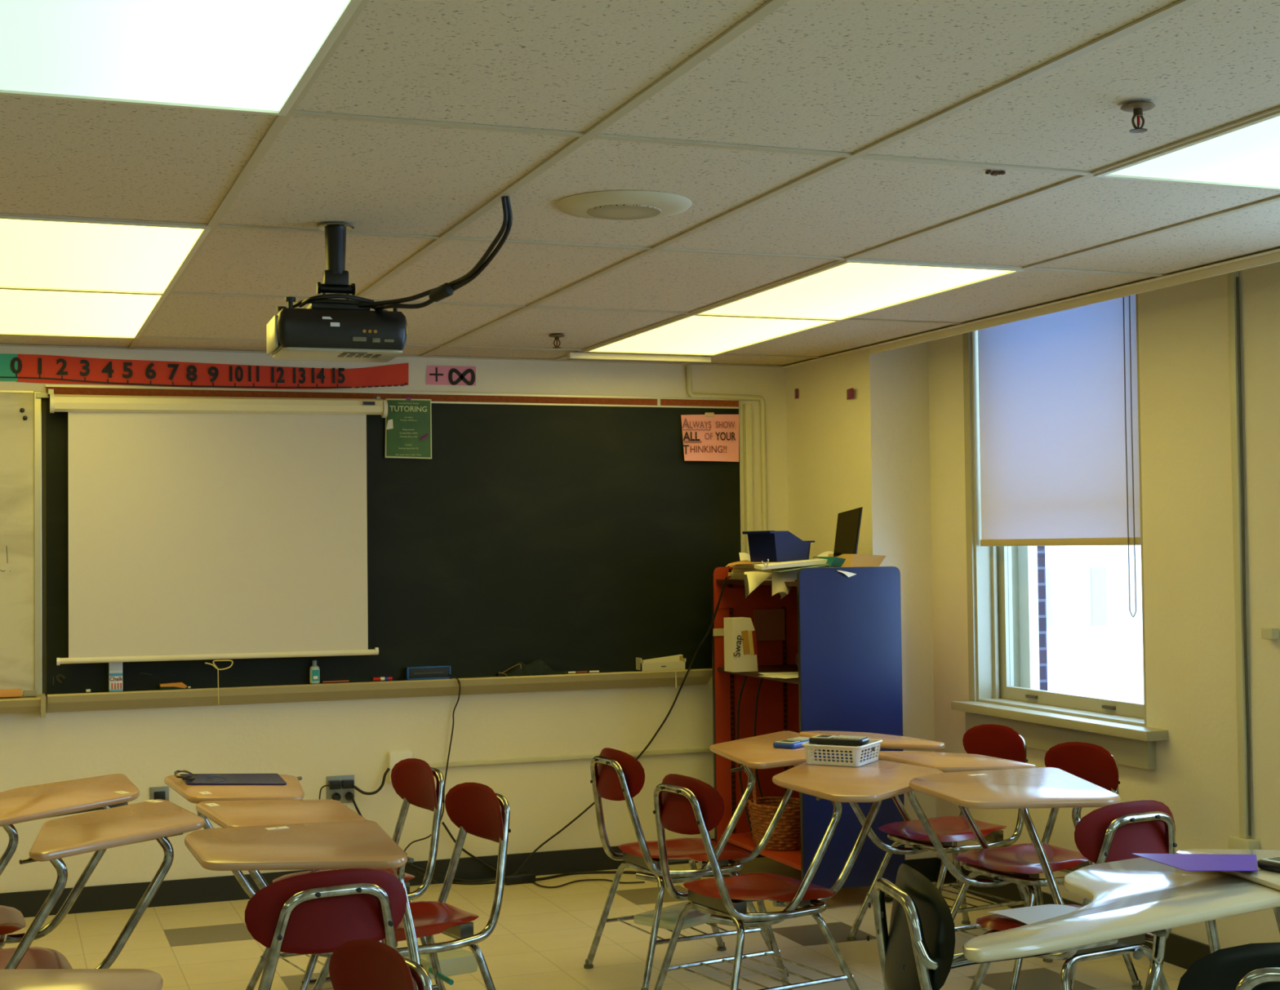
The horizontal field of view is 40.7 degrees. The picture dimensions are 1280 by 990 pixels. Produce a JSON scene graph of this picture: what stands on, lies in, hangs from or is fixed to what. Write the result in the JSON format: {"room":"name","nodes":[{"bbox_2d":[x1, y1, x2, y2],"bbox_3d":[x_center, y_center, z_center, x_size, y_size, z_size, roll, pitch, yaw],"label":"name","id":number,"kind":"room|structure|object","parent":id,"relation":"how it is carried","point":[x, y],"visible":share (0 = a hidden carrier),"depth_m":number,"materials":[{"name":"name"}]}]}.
{"room":"classroom","nodes":[
{"label":"classroom","id":0,"kind":"room"},
{"bbox_2d":[0,346,788,893],"bbox_3d":[-3.369,0.241,6.710,9.980,2.900,0.200,0,-2,-20],"label":"wall","id":1,"kind":"structure","parent":0,"point":[313,741],"depth_m":7.50,"materials":[{"name":"paint"}]},
{"bbox_2d":[0,390,46,717],"bbox_3d":[-3.076,0.233,6.654,1.490,1.306,0.110,0,-2,-20],"label":"whiteboard","id":2,"kind":"object","parent":1,"relation":"attached to","point":[23,443],"visible":1,"depth_m":6.92,"materials":[{"name":"white metal"}]},
{"bbox_2d":[0,688,22,697],"bbox_3d":[-2.580,0.787,6.823,0.255,0.028,0.045,0,-2,-20],"label":"eraser","id":3,"kind":"object","parent":2,"relation":"on","point":[11,692],"visible":1,"depth_m":6.83,"materials":[{"name":"orange wood"}]},
{"bbox_2d":[0,693,45,717],"bbox_3d":[-3.072,0.842,6.635,1.482,0.088,0.110,0,-2,-20],"label":"chalk tray","id":4,"kind":"object","parent":2,"relation":"on","point":[23,704],"depth_m":6.84,"materials":[{"name":"beige wood"}]},
{"bbox_2d":[149,786,168,800],"bbox_3d":[-1.974,1.235,7.085,0.077,0.072,0.009,0,-2,-20],"label":"wall outlet","id":5,"kind":"object","parent":1,"relation":"attached to","point":[155,793],"visible":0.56,"depth_m":7.08,"materials":[{"name":"silver metal"}]},
{"bbox_2d":[154,791,165,799],"bbox_3d":[-1.973,1.242,7.083,0.045,0.048,0.004,0,-2,-20],"label":"socket","id":6,"kind":"object","parent":5,"relation":"attached to","point":[157,794],"depth_m":7.08,"materials":[{"name":"black plastic"}]},
{"bbox_2d":[0,353,408,389],"bbox_3d":[-1.849,-0.510,7.188,1.798,0.128,0.009,0,-2,-20],"label":"number line","id":7,"kind":"object","parent":1,"relation":"attached to","point":[30,368],"visible":1,"depth_m":7.17,"materials":[{"name":"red paper"}]},
{"bbox_2d":[35,389,387,704],"bbox_3d":[-1.748,0.220,7.126,1.408,1.282,0.154,0,-2,-20],"label":"projector screen","id":8,"kind":"object","parent":1,"relation":"attached to","point":[201,528],"visible":1,"depth_m":7.09,"materials":[{"name":"beige fabric"}]},
{"bbox_2d":[326,774,354,803],"bbox_3d":[-1.270,1.254,7.330,0.120,0.118,0.040,0,-2,-20],"label":"wall outlet","id":9,"kind":"object","parent":1,"relation":"attached to","point":[342,790],"visible":0.94,"depth_m":7.33,"materials":[{"name":"silver metal"}]},
{"bbox_2d":[353,768,390,795],"bbox_3d":[-1.142,1.222,7.347,0.160,0.112,0.012,0,-2,-20],"label":"power cable","id":10,"kind":"object","parent":9,"relation":"attached to","point":[387,771],"visible":1,"depth_m":7.35,"materials":[{"name":"black plastic"}]},
{"bbox_2d":[0,838,765,917],"bbox_3d":[-3.409,1.636,6.534,9.380,0.102,0.012,0,-2,-20],"label":"baseboard","id":11,"kind":"structure","parent":1,"relation":"attached to","point":[222,888],"depth_m":7.16,"materials":[{"name":"black"}]},
{"bbox_2d":[44,384,742,712],"bbox_3d":[-0.949,0.212,7.457,3.064,1.323,0.094,0,-2,-20],"label":"chalkboard","id":12,"kind":"object","parent":1,"relation":"attached to","point":[569,533],"visible":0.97,"depth_m":7.62,"materials":[{"name":"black stone"}]},
{"bbox_2d":[108,662,122,691],"bbox_3d":[-2.128,0.734,7.001,0.053,0.125,0.038,0,-2,-20],"label":"box","id":13,"kind":"object","parent":12,"relation":"on","point":[115,669],"visible":0.97,"depth_m":6.98,"materials":[{"name":"white cardboard"}]},
{"bbox_2d":[159,681,187,689],"bbox_3d":[-1.915,0.783,7.079,0.107,0.026,0.042,0,-2,-20],"label":"eraser","id":14,"kind":"object","parent":12,"relation":"on","point":[180,685],"visible":1,"depth_m":7.06,"materials":[{"name":"orange"}]},
{"bbox_2d":[309,660,319,684],"bbox_3d":[-1.373,0.747,7.281,0.042,0.096,0.044,0,-2,-20],"label":"sanitizer bottle","id":15,"kind":"object","parent":12,"relation":"on","point":[314,670],"visible":1,"depth_m":7.26,"materials":[{"name":"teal plastic"}]},
{"bbox_2d":[46,668,712,712],"bbox_3d":[-1.029,0.834,7.405,2.870,0.079,0.093,0,-2,-20],"label":"chalk tray","id":16,"kind":"object","parent":12,"relation":"on","point":[359,686],"depth_m":7.31,"materials":[{"name":"grey metal"}]},
{"bbox_2d":[385,397,431,458],"bbox_3d":[-1.002,-0.290,7.467,0.208,0.265,0.014,0,-2,-20],"label":"poster","id":17,"kind":"object","parent":12,"relation":"attached to","point":[408,421],"visible":1,"depth_m":7.47,"materials":[{"name":"green paper"}]},
{"bbox_2d":[404,665,451,679],"bbox_3d":[-0.916,0.767,7.451,0.193,0.055,0.047,0,-2,-20],"label":"eraser","id":18,"kind":"object","parent":12,"relation":"on","point":[422,673],"visible":1,"depth_m":7.43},
{"bbox_2d":[404,674,460,883],"bbox_3d":[-0.890,1.218,7.423,0.259,0.895,0.092,0,-2,-20],"label":"cable","id":19,"kind":"object","parent":18,"relation":"hanging from","point":[456,678],"visible":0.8,"depth_m":7.47,"materials":[{"name":"black plastic"}]},
{"bbox_2d":[495,659,568,676],"bbox_3d":[-0.477,0.766,7.614,0.318,0.078,0.067,0,-2,-20],"label":"crumpled cloth","id":20,"kind":"object","parent":12,"relation":"on","point":[538,666],"visible":1,"depth_m":7.59,"materials":[{"name":"black"}]},
{"bbox_2d":[635,654,686,671],"bbox_3d":[0.095,0.761,7.829,0.220,0.066,0.071,0,-2,-20],"label":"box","id":21,"kind":"object","parent":12,"relation":"on","point":[677,662],"visible":1,"depth_m":7.80,"materials":[{"name":"white cardboard"}]},
{"bbox_2d":[680,412,738,462],"bbox_3d":[0.328,-0.268,7.966,0.294,0.229,0.027,0,-2,-20],"label":"sign","id":22,"kind":"object","parent":12,"relation":"attached to","point":[708,437],"visible":1,"depth_m":7.96,"materials":[{"name":"pink paper"}]},
{"bbox_2d":[387,751,412,782],"bbox_3d":[-1.028,1.168,7.410,0.098,0.128,0.065,0,-2,-20],"label":"junction box","id":23,"kind":"object","parent":1,"relation":"attached to","point":[393,757],"visible":0.52,"depth_m":7.40,"materials":[{"name":"white plastic"}]},
{"bbox_2d":[426,365,475,386],"bbox_3d":[-0.829,-0.525,7.571,0.225,0.086,0.005,0,-2,-20],"label":"card","id":24,"kind":"object","parent":1,"relation":"attached to","point":[436,375],"visible":1,"depth_m":7.57,"materials":[{"name":"pink paper"}]},
{"bbox_2d":[428,746,711,768],"bbox_3d":[-0.323,1.172,7.698,1.424,0.020,0.018,0,-2,-20],"label":"cable raceway","id":25,"kind":"object","parent":1,"relation":"attached to","point":[433,765],"depth_m":7.66,"materials":[{"name":"beige paint"}]},
{"bbox_2d":[685,366,767,530],"bbox_3d":[0.410,0.244,7.998,0.399,1.678,0.025,0,-2,-20],"label":"pipe","id":26,"kind":"object","parent":1,"relation":"attached to","point":[688,369],"visible":0.64,"depth_m":8.06,"materials":[{"name":"beige metal"}]},
{"bbox_2d":[742,403,753,560],"bbox_3d":[0.507,0.178,8.033,0.032,1.210,0.035,0,-2,-20],"label":"trim","id":27,"kind":"structure","parent":1,"relation":"attached to","point":[747,407],"depth_m":8.03,"materials":[{"name":"beige paint"}]},
{"bbox_2d":[2,857,1186,989],"bbox_3d":[-1.598,1.573,1.683,10.180,0.100,10.968,0,-2,-20],"label":"floor","id":28,"kind":"structure","parent":0,"point":[542,938],"depth_m":6.28,"materials":[{"name":"tile"}]},
{"bbox_2d":[0,773,139,949],"bbox_3d":[-1.807,1.235,4.967,1.012,0.774,0.675,1,-2,-44],"label":"desk chair","id":29,"kind":"object","parent":28,"relation":"on","point":[28,803],"visible":0.8,"depth_m":4.97,"materials":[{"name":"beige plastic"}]},
{"bbox_2d":[0,799,204,968],"bbox_3d":[-1.520,1.215,4.418,0.962,0.774,0.627,1,-2,-43],"label":"desk chair","id":30,"kind":"object","parent":28,"relation":"on","point":[158,820],"visible":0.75,"depth_m":4.43,"materials":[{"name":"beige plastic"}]},
{"bbox_2d":[0,938,432,989],"bbox_3d":[-0.771,1.159,2.832,0.794,0.773,0.629,0,-2,-33],"label":"desk chair","id":31,"kind":"object","parent":28,"relation":"on","point":[361,964],"visible":1,"depth_m":2.92,"materials":[{"name":"red plastic"}]},
{"bbox_2d":[184,820,421,989],"bbox_3d":[-0.788,1.195,4.041,0.615,0.773,0.926,0,-2,-29],"label":"desk chair","id":32,"kind":"object","parent":28,"relation":"on","point":[318,912],"visible":0.94,"depth_m":3.72,"materials":[{"name":"red plastic"}]},
{"bbox_2d":[164,758,445,989],"bbox_3d":[-1.031,1.237,5.371,0.838,0.773,0.703,0,-2,-30],"label":"desk chair","id":33,"kind":"object","parent":28,"relation":"on","point":[412,780],"visible":0.48,"depth_m":5.40,"materials":[{"name":"red plastic"}]},
{"bbox_2d":[173,770,286,784],"bbox_3d":[-1.268,0.869,5.359,0.398,0.033,0.230,-1,-2,3],"label":"clipboard","id":34,"kind":"object","parent":33,"relation":"on","point":[190,778],"visible":1,"depth_m":5.33,"materials":[{"name":"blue plastic"}]},
{"bbox_2d":[195,782,511,989],"bbox_3d":[-0.806,1.219,4.845,0.812,0.773,0.649,0,-2,-32],"label":"desk chair","id":35,"kind":"object","parent":28,"relation":"on","point":[474,808],"visible":0.59,"depth_m":4.83,"materials":[{"name":"red plastic"}]},
{"bbox_2d":[351,797,496,881],"bbox_3d":[-0.898,1.483,7.428,0.691,0.399,0.024,0,-2,-21],"label":"cable","id":36,"kind":"object","parent":28,"relation":"on","point":[353,799],"visible":0.56,"depth_m":7.42,"materials":[{"name":"black plastic"}]},
{"bbox_2d":[441,822,497,871],"bbox_3d":[-0.720,1.545,7.510,0.289,0.261,0.031,0,-2,-14],"label":"loose cable","id":37,"kind":"object","parent":28,"relation":"on","point":[442,823],"visible":0.73,"depth_m":7.50,"materials":[{"name":"black plastic"}]},
{"bbox_2d":[504,872,535,884],"bbox_3d":[-0.525,1.662,7.470,0.140,0.034,0.055,0,-2,-26],"label":"power adapter","id":38,"kind":"object","parent":28,"relation":"on","point":[526,877],"visible":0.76,"depth_m":7.45,"materials":[{"name":"black plastic"}]},
{"bbox_2d":[530,879,644,888],"bbox_3d":[-0.227,1.669,7.415,0.496,0.007,0.154,-1,-2,-3],"label":"cable","id":39,"kind":"object","parent":28,"relation":"on","point":[583,879],"visible":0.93,"depth_m":7.42,"materials":[{"name":"black plastic"}]},
{"bbox_2d":[452,871,730,884],"bbox_3d":[-0.169,1.673,7.565,1.496,0.012,0.204,-1,-2,-3],"label":"cable","id":40,"kind":"object","parent":28,"relation":"on","point":[584,872],"visible":0.54,"depth_m":7.56,"materials":[{"name":"black plastic"}]},
{"bbox_2d":[513,577,727,874],"bbox_3d":[-0.082,1.020,7.693,0.976,1.306,0.354,-1,-2,5],"label":"diagonal cable","id":41,"kind":"object","parent":28,"relation":"on","point":[726,579],"visible":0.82,"depth_m":7.68,"materials":[{"name":"black plastic"}]},
{"bbox_2d":[583,730,815,989],"bbox_3d":[0.353,1.240,6.035,1.155,0.774,0.643,1,-2,-42],"label":"desk chair","id":42,"kind":"object","parent":28,"relation":"on","point":[618,775],"visible":0.86,"depth_m":5.79,"materials":[{"name":"red plastic"}]},
{"bbox_2d":[633,901,711,930],"bbox_3d":[0.147,1.439,5.901,0.200,0.035,0.300,-2,-2,41],"label":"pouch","id":43,"kind":"object","parent":42,"relation":"in","point":[669,914],"visible":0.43,"depth_m":5.82,"materials":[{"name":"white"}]},
{"bbox_2d":[773,736,810,749],"bbox_3d":[0.555,0.882,6.147,0.086,0.024,0.185,-2,-2,36],"label":"calculator","id":44,"kind":"object","parent":42,"relation":"on","point":[793,743],"visible":0.88,"depth_m":6.09,"materials":[{"name":"blue plastic"}]},
{"bbox_2d":[653,760,943,989],"bbox_3d":[0.523,1.215,5.256,0.942,0.773,0.748,0,-2,-30],"label":"desk chair","id":45,"kind":"object","parent":28,"relation":"on","point":[682,804],"visible":0.98,"depth_m":5.13,"materials":[{"name":"red plastic"}]},
{"bbox_2d":[801,738,882,766],"bbox_3d":[0.665,0.843,5.665,0.212,0.066,0.236,-2,-2,28],"label":"basket","id":46,"kind":"object","parent":45,"relation":"on","point":[856,753],"visible":0.8,"depth_m":5.58,"materials":[{"name":"white plastic"}]},
{"bbox_2d":[813,750,871,760],"bbox_3d":[0.666,0.852,5.665,0.185,0.024,0.086,-2,-2,30],"label":"calculator","id":47,"kind":"object","parent":46,"relation":"in","point":[820,753],"visible":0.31,"depth_m":5.63,"materials":[{"name":"blue"}]},
{"bbox_2d":[816,743,875,752],"bbox_3d":[0.675,0.828,5.674,0.185,0.024,0.086,-2,-2,36],"label":"calculator","id":48,"kind":"object","parent":47,"relation":"on","point":[873,748],"visible":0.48,"depth_m":5.64,"materials":[{"name":"black plastic"}]},
{"bbox_2d":[808,734,869,746],"bbox_3d":[0.654,0.804,5.662,0.185,0.024,0.086,-2,-2,27],"label":"calculator","id":49,"kind":"object","parent":48,"relation":"on","point":[820,739],"visible":1,"depth_m":5.63,"materials":[{"name":"black plastic"}]},
{"bbox_2d":[711,566,905,902],"bbox_3d":[0.694,0.982,7.327,0.458,1.356,0.902,0,-2,-20],"label":"bookcase","id":50,"kind":"object","parent":28,"relation":"on","point":[845,632],"depth_m":6.95,"materials":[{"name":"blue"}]},
{"bbox_2d":[723,617,757,672],"bbox_3d":[0.433,0.640,7.395,0.118,0.229,0.093,0,-2,-20],"label":"box","id":51,"kind":"object","parent":50,"relation":"on","point":[740,649],"visible":1,"depth_m":7.36,"materials":[{"name":"beige cardboard"}]},
{"bbox_2d":[736,675,752,835],"bbox_3d":[0.456,1.125,7.534,0.059,0.713,0.063,0,-2,-9],"label":"cable","id":52,"kind":"object","parent":50,"relation":"hanging from","point":[745,677],"visible":0.69,"depth_m":7.55,"materials":[{"name":"black plastic"}]},
{"bbox_2d":[742,571,772,598],"bbox_3d":[0.466,0.367,7.077,0.070,0.107,0.195,-2,-2,41],"label":"sheet","id":53,"kind":"object","parent":50,"relation":"hanging from","point":[755,579],"depth_m":7.07,"materials":[{"name":"beige paper"}]},
{"bbox_2d":[753,678,763,797],"bbox_3d":[0.552,1.126,7.576,0.106,0.714,0.036,-1,-2,11],"label":"cable","id":54,"kind":"object","parent":50,"relation":"hanging from","point":[761,680],"visible":0.48,"depth_m":7.58,"materials":[{"name":"black plastic"}]},
{"bbox_2d":[754,608,785,640],"bbox_3d":[0.582,0.584,7.750,0.150,0.140,0.004,0,-2,-20],"label":"note","id":55,"kind":"object","parent":50,"relation":"attached to","point":[769,624],"visible":0.86,"depth_m":7.75,"materials":[{"name":"brown paper"}]},
{"bbox_2d":[747,765,800,851],"bbox_3d":[0.590,1.268,7.332,0.255,0.447,0.312,0,-2,-23],"label":"wicker basket","id":56,"kind":"object","parent":50,"relation":"on","point":[786,836],"visible":0.64,"depth_m":7.22,"materials":[{"name":"brown wicker"}]},
{"bbox_2d":[728,562,826,580],"bbox_3d":[0.610,0.329,7.489,0.352,0.071,0.448,0,-2,-20],"label":"pile","id":57,"kind":"object","parent":50,"relation":"on","point":[740,570],"visible":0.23,"depth_m":7.50,"materials":[{"name":"beige paper"}]},
{"bbox_2d":[742,530,814,562],"bbox_3d":[0.583,0.216,7.261,0.208,0.130,0.282,0,-2,-20],"label":"bin","id":58,"kind":"object","parent":57,"relation":"on","point":[774,546],"visible":0.99,"depth_m":7.15,"materials":[{"name":"blue plastic"}]},
{"bbox_2d":[772,566,800,599],"bbox_3d":[0.584,0.358,7.057,0.095,0.136,0.219,-2,-2,30],"label":"open booklet","id":59,"kind":"object","parent":50,"relation":"on","point":[779,579],"visible":0.87,"depth_m":7.03,"materials":[{"name":"beige paper"}]},
{"bbox_2d":[773,564,828,572],"bbox_3d":[0.683,0.297,7.080,0.308,0.033,0.098,0,-2,-25],"label":"notebook","id":60,"kind":"object","parent":59,"relation":"on","point":[814,566],"visible":0.79,"depth_m":7.04,"materials":[{"name":"green paper"}]},
{"bbox_2d":[754,558,827,569],"bbox_3d":[0.621,0.281,7.080,0.434,0.045,0.146,1,-2,-38],"label":"notebook","id":61,"kind":"object","parent":60,"relation":"on","point":[811,562],"visible":0.98,"depth_m":7.04,"materials":[{"name":"white paper"}]},
{"bbox_2d":[812,556,845,566],"bbox_3d":[0.789,0.279,7.173,0.093,0.044,0.249,0,-2,-16],"label":"binder","id":62,"kind":"object","parent":61,"relation":"on","point":[832,561],"visible":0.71,"depth_m":7.06,"materials":[{"name":"teal plastic"}]},
{"bbox_2d":[826,554,885,567],"bbox_3d":[0.894,0.270,7.138,0.194,0.054,0.280,0,-2,-20],"label":"folder","id":63,"kind":"object","parent":50,"relation":"on","point":[851,560],"visible":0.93,"depth_m":7.04,"materials":[{"name":"brown paper"}]},
{"bbox_2d":[833,506,862,556],"bbox_3d":[0.875,0.164,7.151,0.094,0.225,0.178,0,-2,-29],"label":"laptop","id":64,"kind":"object","parent":63,"relation":"on","point":[848,524],"visible":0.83,"depth_m":7.13,"materials":[{"name":"black plastic"}]},
{"bbox_2d":[799,724,1027,940],"bbox_3d":[0.988,1.240,6.291,0.794,0.773,0.621,0,-2,-27],"label":"desk chair","id":65,"kind":"object","parent":28,"relation":"on","point":[999,741],"visible":0.66,"depth_m":6.26,"materials":[{"name":"red plastic"}]},
{"bbox_2d":[872,742,1142,989],"bbox_3d":[1.216,1.219,5.659,0.792,0.774,0.624,0,-2,-7],"label":"desk chair","id":66,"kind":"object","parent":28,"relation":"on","point":[1018,864],"visible":0.7,"depth_m":5.67,"materials":[{"name":"red plastic"}]},
{"bbox_2d":[908,767,1177,989],"bbox_3d":[1.126,1.195,4.814,0.573,0.774,0.874,0,-2,-16],"label":"desk chair","id":67,"kind":"object","parent":28,"relation":"on","point":[1116,830],"visible":0.54,"depth_m":4.63,"materials":[{"name":"beige laminate"}]},
{"bbox_2d":[987,904,1079,924],"bbox_3d":[1.072,1.141,4.713,0.260,0.009,0.196,1,-2,-42],"label":"paper","id":68,"kind":"object","parent":67,"relation":"on","point":[1032,914],"visible":0.8,"depth_m":4.71,"materials":[{"name":"white paper"}]},
{"bbox_2d":[866,857,1279,989],"bbox_3d":[1.006,1.140,3.579,1.275,0.814,0.654,0,-2,-35],"label":"desk chair","id":69,"kind":"object","parent":28,"relation":"on","point":[1131,897],"visible":0.96,"depth_m":3.43,"materials":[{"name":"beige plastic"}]},
{"bbox_2d":[1175,848,1279,953],"bbox_3d":[1.484,1.194,3.836,0.722,0.720,0.612,-2,-2,45],"label":"desk","id":70,"kind":"object","parent":28,"relation":"on","point":[1271,879],"visible":0.46,"depth_m":3.98,"materials":[{"name":"beige laminate"}]},
{"bbox_2d":[1131,853,1257,871],"bbox_3d":[1.290,0.817,3.844,0.346,0.024,0.214,0,-2,-20],"label":"folder","id":71,"kind":"object","parent":70,"relation":"on","point":[1186,862],"visible":1,"depth_m":3.84,"materials":[{"name":"purple"}]},
{"bbox_2d":[1257,856,1279,872],"bbox_3d":[1.475,0.821,3.862,0.185,0.024,0.086,0,-2,-30],"label":"calculator","id":72,"kind":"object","parent":70,"relation":"on","point":[1272,864],"visible":1,"depth_m":3.83,"materials":[{"name":"black plastic"}]},
{"bbox_2d":[1177,942,1279,989],"bbox_3d":[1.140,1.119,2.913,0.465,0.814,0.588,-1,-2,18],"label":"desk chair","id":73,"kind":"object","parent":28,"relation":"on","point":[1256,966],"visible":1,"depth_m":2.75,"materials":[{"name":"black plastic"}]},
{"bbox_2d":[0,0,1279,365],"bbox_3d":[-1.760,-0.778,1.702,9.087,0.016,10.360,0,-2,-20],"label":"ceiling","id":74,"kind":"structure","parent":0,"point":[842,76],"depth_m":3.73,"materials":[{"name":"tile"}]},
{"bbox_2d":[0,288,167,338],"bbox_3d":[-2.030,-0.656,6.055,0.608,0.054,1.218,0,-2,-20],"label":"ceiling light","id":75,"kind":"object","parent":74,"relation":"attached to","point":[40,313],"visible":0.78,"depth_m":6.02,"materials":[{"name":"white plastic"}]},
{"bbox_2d":[0,216,211,294],"bbox_3d":[-1.604,-0.694,4.912,0.608,0.054,1.218,0,-2,-20],"label":"ceiling light","id":76,"kind":"object","parent":74,"relation":"attached to","point":[43,254],"visible":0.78,"depth_m":4.84,"materials":[{"name":"white plastic"}]},
{"bbox_2d":[0,0,362,115],"bbox_3d":[-0.751,-0.772,2.628,0.608,0.054,1.218,0,-2,-20],"label":"ceiling light","id":77,"kind":"object","parent":74,"relation":"attached to","point":[246,56],"visible":1,"depth_m":2.87,"materials":[{"name":"white plastic"}]},
{"bbox_2d":[266,222,407,362],"bbox_3d":[-0.786,-0.526,4.459,0.334,0.341,0.253,0,-2,-18],"label":"projector","id":78,"kind":"object","parent":74,"relation":"hanging from","point":[331,328],"visible":0.95,"depth_m":4.37,"materials":[{"name":"black plastic"}]},
{"bbox_2d":[337,352,381,358],"bbox_3d":[-0.717,-0.359,4.420,0.102,0.002,0.100,0,-2,-18],"label":"vent","id":79,"kind":"object","parent":78,"relation":"attached to","point":[358,355],"depth_m":4.42,"materials":[{"name":"black plastic"}]},
{"bbox_2d":[357,196,512,311],"bbox_3d":[-0.503,-0.587,4.274,0.525,0.232,0.067,-2,-2,38],"label":"cables","id":80,"kind":"object","parent":78,"relation":"attached to","point":[446,290],"visible":1,"depth_m":4.25,"materials":[{"name":"black plastic"}]},
{"bbox_2d":[548,334,564,348],"bbox_3d":[-0.328,-0.606,6.812,0.066,0.050,0.066,0,-2,-20],"label":"sprinkler head","id":81,"kind":"object","parent":74,"relation":"attached to","point":[556,337],"visible":1,"depth_m":6.80},
{"bbox_2d":[555,190,692,220],"bbox_3d":[-0.039,-0.707,4.241,0.336,0.030,0.336,0,-2,-20],"label":"ceiling speaker","id":82,"kind":"object","parent":74,"relation":"attached to","point":[610,205],"visible":1,"depth_m":4.17,"materials":[{"name":"beige plastic"}]},
{"bbox_2d":[586,204,661,219],"bbox_3d":[-0.039,-0.694,4.241,0.183,0.005,0.183,0,-2,-7],"label":"grille","id":83,"kind":"object","parent":82,"relation":"attached to","point":[602,211],"depth_m":4.22,"materials":[{"name":"white metal"}]},
{"bbox_2d":[567,352,711,363],"bbox_3d":[0.001,-0.598,7.515,0.655,0.024,0.035,0,-2,-20],"label":"light fixture","id":84,"kind":"structure","parent":74,"relation":"attached to","point":[570,355],"depth_m":7.50,"materials":[{"name":"white metal"}]},
{"bbox_2d":[0,0,1279,367],"bbox_3d":[-1.760,-0.781,1.702,9.095,0.036,10.368,0,-2,-20],"label":"grid","id":85,"kind":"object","parent":74,"relation":"attached to","point":[770,6],"depth_m":4.03,"materials":[{"name":"beige paint"}]},
{"bbox_2d":[583,314,840,355],"bbox_3d":[0.256,-0.658,6.908,0.608,0.054,1.218,0,-2,-20],"label":"ceiling light","id":86,"kind":"object","parent":74,"relation":"attached to","point":[688,335],"visible":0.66,"depth_m":6.87,"materials":[{"name":"white plastic"}]},
{"bbox_2d":[691,260,1023,320],"bbox_3d":[0.682,-0.697,5.766,0.608,0.054,1.218,0,-2,-20],"label":"ceiling light","id":87,"kind":"object","parent":74,"relation":"attached to","point":[846,290],"visible":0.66,"depth_m":5.69,"materials":[{"name":"white plastic"}]},
{"bbox_2d":[1120,102,1155,133],"bbox_3d":[0.958,-0.724,3.317,0.066,0.050,0.066,0,-2,-20],"label":"sprinkler head","id":88,"kind":"object","parent":74,"relation":"attached to","point":[1137,108],"visible":1,"depth_m":3.31},
{"bbox_2d":[1093,111,1279,191],"bbox_3d":[1.535,-0.774,3.481,0.608,0.054,1.218,0,-2,-20],"label":"ceiling light","id":89,"kind":"object","parent":74,"relation":"attached to","point":[1246,155],"visible":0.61,"depth_m":3.83,"materials":[{"name":"white plastic"}]},
{"bbox_2d":[786,342,936,859],"bbox_3d":[0.978,0.220,7.782,0.285,2.900,0.832,0,-2,-20],"label":"wall","id":90,"kind":"structure","parent":0,"point":[870,450],"depth_m":7.43,"materials":[{"name":"paint"}]},
{"bbox_2d":[780,248,1279,368],"bbox_3d":[2.490,-0.759,3.287,0.036,0.042,10.368,0,-2,-20],"label":"trim","id":91,"kind":"structure","parent":90,"relation":"attached to","point":[1272,256],"depth_m":5.90,"materials":[{"name":"beige paint"}]},
{"bbox_2d":[1037,546,1048,690],"bbox_3d":[1.789,0.283,6.828,0.074,3.700,4.015,0,-2,-20],"label":"wall","id":92,"kind":"structure","parent":0,"point":[1041,549],"depth_m":7.18,"materials":[{"name":"brick"}]},
{"bbox_2d":[928,261,1279,949],"bbox_3d":[2.872,0.069,3.402,0.200,2.900,10.368,0,-2,-20],"label":"wall","id":93,"kind":"structure","parent":0,"point":[1184,353],"depth_m":5.82,"materials":[{"name":"paint"}]},
{"bbox_2d":[894,857,1210,969],"bbox_3d":[2.656,1.467,3.274,0.297,0.102,10.368,0,-2,-20],"label":"baseboard","id":94,"kind":"structure","parent":93,"relation":"attached to","point":[1182,952],"depth_m":6.80,"materials":[{"name":"black"}]},
{"bbox_2d":[951,293,1168,769],"bbox_3d":[1.656,0.040,6.594,0.335,1.865,1.295,0,-2,-20],"label":"window","id":95,"kind":"structure","parent":93,"relation":"in","point":[1002,592],"depth_m":7.09,"materials":[{"name":"beige paint"}]},
{"bbox_2d":[977,294,1140,617],"bbox_3d":[1.598,-0.208,6.612,0.051,1.317,1.073,0,-2,-20],"label":"roller blind","id":96,"kind":"object","parent":95,"relation":"attached to","point":[1058,392],"visible":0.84,"depth_m":6.56,"materials":[{"name":"fabric"}]},
{"bbox_2d":[1226,271,1259,849],"bbox_3d":[1.930,0.124,5.575,0.045,2.060,0.100,0,-2,-20],"label":"pipe","id":97,"kind":"object","parent":93,"relation":"attached to","point":[1243,842],"visible":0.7,"depth_m":5.57,"materials":[{"name":"beige metal"}]},
{"bbox_2d":[1261,627,1279,639],"bbox_3d":[1.988,0.437,5.442,0.030,0.035,0.050,0,-2,-20],"label":"outlet","id":98,"kind":"object","parent":93,"relation":"attached to","point":[1266,633],"visible":1,"depth_m":5.42,"materials":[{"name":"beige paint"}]},
{"label":"outside","id":99,"kind":"structure","parent":0,"visible":0},
{"bbox_2d":[1044,545,1143,702],"bbox_3d":[10.985,5.293,36.358,14.000,10.200,1.250,0,-2,-20],"label":"building","id":100,"kind":"structure","parent":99,"point":[1095,643],"depth_m":35.39,"materials":[{"name":"white"}]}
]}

